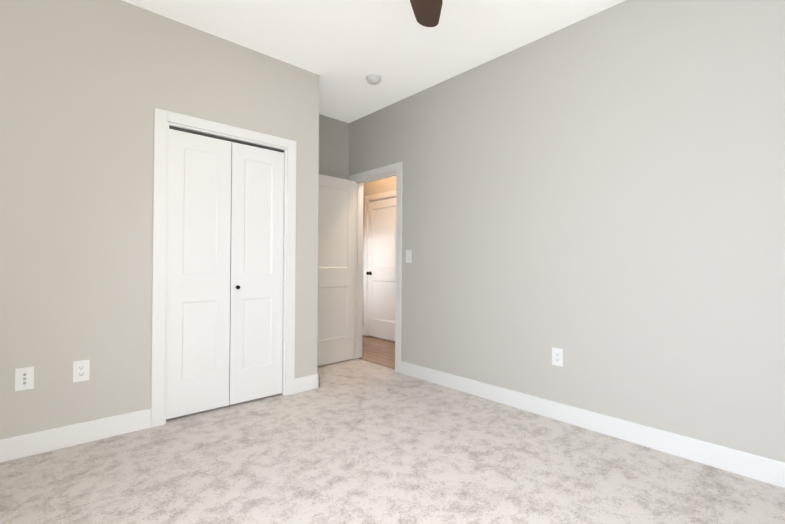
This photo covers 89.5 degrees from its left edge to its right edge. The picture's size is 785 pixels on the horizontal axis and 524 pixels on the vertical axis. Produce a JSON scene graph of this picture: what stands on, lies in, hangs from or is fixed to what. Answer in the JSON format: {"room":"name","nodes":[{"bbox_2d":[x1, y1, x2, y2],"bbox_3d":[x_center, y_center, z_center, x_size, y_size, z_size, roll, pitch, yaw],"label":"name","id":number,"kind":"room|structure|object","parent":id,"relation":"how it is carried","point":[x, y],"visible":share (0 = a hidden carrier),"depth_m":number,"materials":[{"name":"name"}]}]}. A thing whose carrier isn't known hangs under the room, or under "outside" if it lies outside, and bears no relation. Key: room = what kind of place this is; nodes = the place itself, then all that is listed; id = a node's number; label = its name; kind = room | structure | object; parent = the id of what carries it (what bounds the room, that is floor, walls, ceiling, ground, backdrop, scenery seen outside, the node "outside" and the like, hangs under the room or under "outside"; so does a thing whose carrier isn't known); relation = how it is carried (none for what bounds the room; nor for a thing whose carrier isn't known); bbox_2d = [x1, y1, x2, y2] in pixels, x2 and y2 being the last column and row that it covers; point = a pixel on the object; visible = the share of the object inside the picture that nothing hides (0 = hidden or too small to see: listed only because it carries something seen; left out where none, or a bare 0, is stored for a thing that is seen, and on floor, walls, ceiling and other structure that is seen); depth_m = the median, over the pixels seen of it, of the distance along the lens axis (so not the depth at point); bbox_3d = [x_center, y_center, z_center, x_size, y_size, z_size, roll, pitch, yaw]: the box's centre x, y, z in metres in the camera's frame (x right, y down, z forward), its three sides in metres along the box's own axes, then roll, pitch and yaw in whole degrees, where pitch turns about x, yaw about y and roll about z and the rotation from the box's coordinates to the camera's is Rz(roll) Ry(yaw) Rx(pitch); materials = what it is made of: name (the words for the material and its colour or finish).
{"room":"empty bedroom","nodes":[
{"label":"empty bedroom","id":0,"kind":"room"},
{"bbox_2d":[0,0,318,438],"bbox_3d":[-1.627,-0.287,2.707,2.510,2.770,0.120,1,-1,-42],"label":"wall","id":1,"kind":"structure","parent":0,"point":[87,87],"depth_m":2.45,"materials":[{"name":"grey paint"}]},
{"bbox_2d":[15,366,33,390],"bbox_3d":[-2.061,0.655,2.220,0.078,0.124,0.014,1,-1,-42],"label":"outlet plate","id":2,"kind":"object","parent":1,"relation":"attached to","point":[24,378],"visible":1,"depth_m":2.22,"materials":[{"name":"white plastic"}]},
{"bbox_2d":[0,409,150,462],"bbox_3d":[-2.018,1.030,2.258,1.114,0.125,0.015,1,-1,-42],"label":"baseboard","id":3,"kind":"structure","parent":1,"relation":"attached to","point":[25,445],"depth_m":2.35,"materials":[{"name":"white wood"}]},
{"bbox_2d":[73,360,89,381],"bbox_3d":[-1.877,0.657,2.391,0.078,0.124,0.009,1,-1,-42],"label":"electrical outlet","id":4,"kind":"object","parent":1,"relation":"attached to","point":[81,370],"visible":1,"depth_m":2.39,"materials":[{"name":"white plastic"}]},
{"bbox_2d":[151,108,295,427],"bbox_3d":[-1.256,0.072,3.042,0.904,2.062,0.122,1,-1,-42],"label":"door frame","id":5,"kind":"structure","parent":1,"relation":"attached to","point":[284,233],"depth_m":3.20,"materials":[{"name":"white wood"}]},
{"bbox_2d":[166,129,283,418],"bbox_3d":[-1.231,0.084,3.013,0.858,2.002,0.070,1,-1,-42],"label":"closet door","id":6,"kind":"structure","parent":1,"relation":"in","point":[225,277],"depth_m":2.97,"materials":[{"name":"white wood"}]},
{"bbox_2d":[169,126,283,151],"bbox_3d":[-1.239,-0.931,3.037,0.864,0.016,0.034,1,-1,-42],"label":"track","id":7,"kind":"object","parent":1,"relation":"attached to","point":[219,137],"visible":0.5,"depth_m":2.99,"materials":[{"name":"grey metal"}]},
{"bbox_2d":[294,374,318,393],"bbox_3d":[-0.739,1.047,3.417,0.243,0.125,0.015,1,-1,-42],"label":"baseboard","id":8,"kind":"structure","parent":1,"relation":"attached to","point":[306,383],"depth_m":3.41,"materials":[{"name":"white wood"}]},
{"bbox_2d":[319,114,348,179],"bbox_3d":[-1.826,-0.281,3.592,3.405,2.770,0.120,1,-1,-42],"label":"wall","id":9,"kind":"structure","parent":0,"point":[333,147],"depth_m":4.55,"materials":[{"name":"grey paint"}]},
{"bbox_2d":[122,0,624,122],"bbox_3d":[-0.775,-1.712,3.321,4.570,0.100,7.200,1,-1,-42],"label":"ceiling","id":10,"kind":"structure","parent":0,"point":[343,49],"depth_m":2.88,"materials":[{"name":"white paint"}]},
{"bbox_2d":[366,74,380,84],"bbox_3d":[-0.168,-1.634,3.561,0.136,0.044,0.136,1,-1,-42],"label":"smoke detector","id":11,"kind":"object","parent":10,"relation":"attached to","point":[374,79],"visible":1,"depth_m":3.53,"materials":[{"name":"white plastic"}]},
{"bbox_2d":[410,0,442,26],"bbox_3d":[0.090,-1.415,1.554,1.169,0.512,1.198,1,-1,-42],"label":"ceiling fan","id":12,"kind":"object","parent":10,"relation":"hanging from","point":[427,13],"visible":1,"depth_m":2.07,"materials":[{"name":"brown wood"}]},
{"bbox_2d":[357,335,394,369],"bbox_3d":[-0.108,1.152,5.105,1.130,0.050,5.440,1,-1,-42],"label":"floor","id":13,"kind":"structure","parent":0,"point":[378,351],"depth_m":4.98,"materials":[{"name":"brown wood"}]},
{"bbox_2d":[363,176,395,326],"bbox_3d":[0.274,-0.253,5.456,0.120,2.770,5.440,1,-1,-42],"label":"wall","id":14,"kind":"structure","parent":0,"point":[380,186],"depth_m":5.99,"materials":[{"name":"grey paint"}]},
{"bbox_2d":[364,190,395,335],"bbox_3d":[-0.070,0.058,5.818,0.139,2.151,0.944,1,-1,-42],"label":"door frame","id":15,"kind":"structure","parent":14,"relation":"attached to","point":[380,195],"depth_m":6.07,"materials":[{"name":"white wood"}]},
{"bbox_2d":[366,197,395,340],"bbox_3d":[-0.138,0.101,5.756,0.104,2.027,0.754,1,-1,-42],"label":"hall door","id":16,"kind":"structure","parent":14,"relation":"in","point":[381,273],"depth_m":5.81,"materials":[{"name":"white wood"}]},
{"bbox_2d":[0,358,784,523],"bbox_3d":[-0.327,1.125,1.944,3.440,0.050,4.570,1,-1,-42],"label":"floor carpet","id":17,"kind":"object","parent":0,"point":[354,441],"visible":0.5,"depth_m":2.08,"materials":[{"name":"beige carpet"}]},
{"bbox_2d":[349,0,784,461],"bbox_3d":[0.091,-0.265,4.102,0.120,2.770,7.200,1,-1,-42],"label":"wall","id":18,"kind":"structure","parent":0,"point":[598,198],"depth_m":2.54,"materials":[{"name":"grey paint"}]},
{"bbox_2d":[317,174,354,365],"bbox_3d":[-0.670,0.086,4.285,0.712,2.027,0.172,1,-1,-42],"label":"entry door","id":19,"kind":"structure","parent":18,"relation":"in","point":[336,260],"depth_m":4.35,"materials":[{"name":"white wood"}]},
{"bbox_2d":[349,162,402,372],"bbox_3d":[-0.160,0.054,4.373,0.156,2.134,0.894,1,-1,-42],"label":"door frame","id":20,"kind":"structure","parent":18,"relation":"attached to","point":[397,167],"depth_m":4.07,"materials":[{"name":"white wood"}]},
{"bbox_2d":[406,250,411,262],"bbox_3d":[0.157,-0.056,3.927,0.013,0.124,0.078,1,-1,-42],"label":"light switch","id":21,"kind":"object","parent":18,"relation":"attached to","point":[408,256],"visible":1,"depth_m":3.92,"materials":[{"name":"white plastic"}]},
{"bbox_2d":[552,347,562,366],"bbox_3d":[1.167,0.672,2.805,0.009,0.124,0.078,1,-1,-42],"label":"electrical outlet","id":22,"kind":"object","parent":18,"relation":"attached to","point":[557,356],"visible":1,"depth_m":2.80,"materials":[{"name":"white plastic"}]},
{"bbox_2d":[401,361,784,487],"bbox_3d":[1.228,1.053,2.728,0.015,0.125,3.403,1,-1,-42],"label":"baseboard","id":23,"kind":"structure","parent":18,"relation":"attached to","point":[757,467],"depth_m":2.47,"materials":[{"name":"white wood"}]}
]}

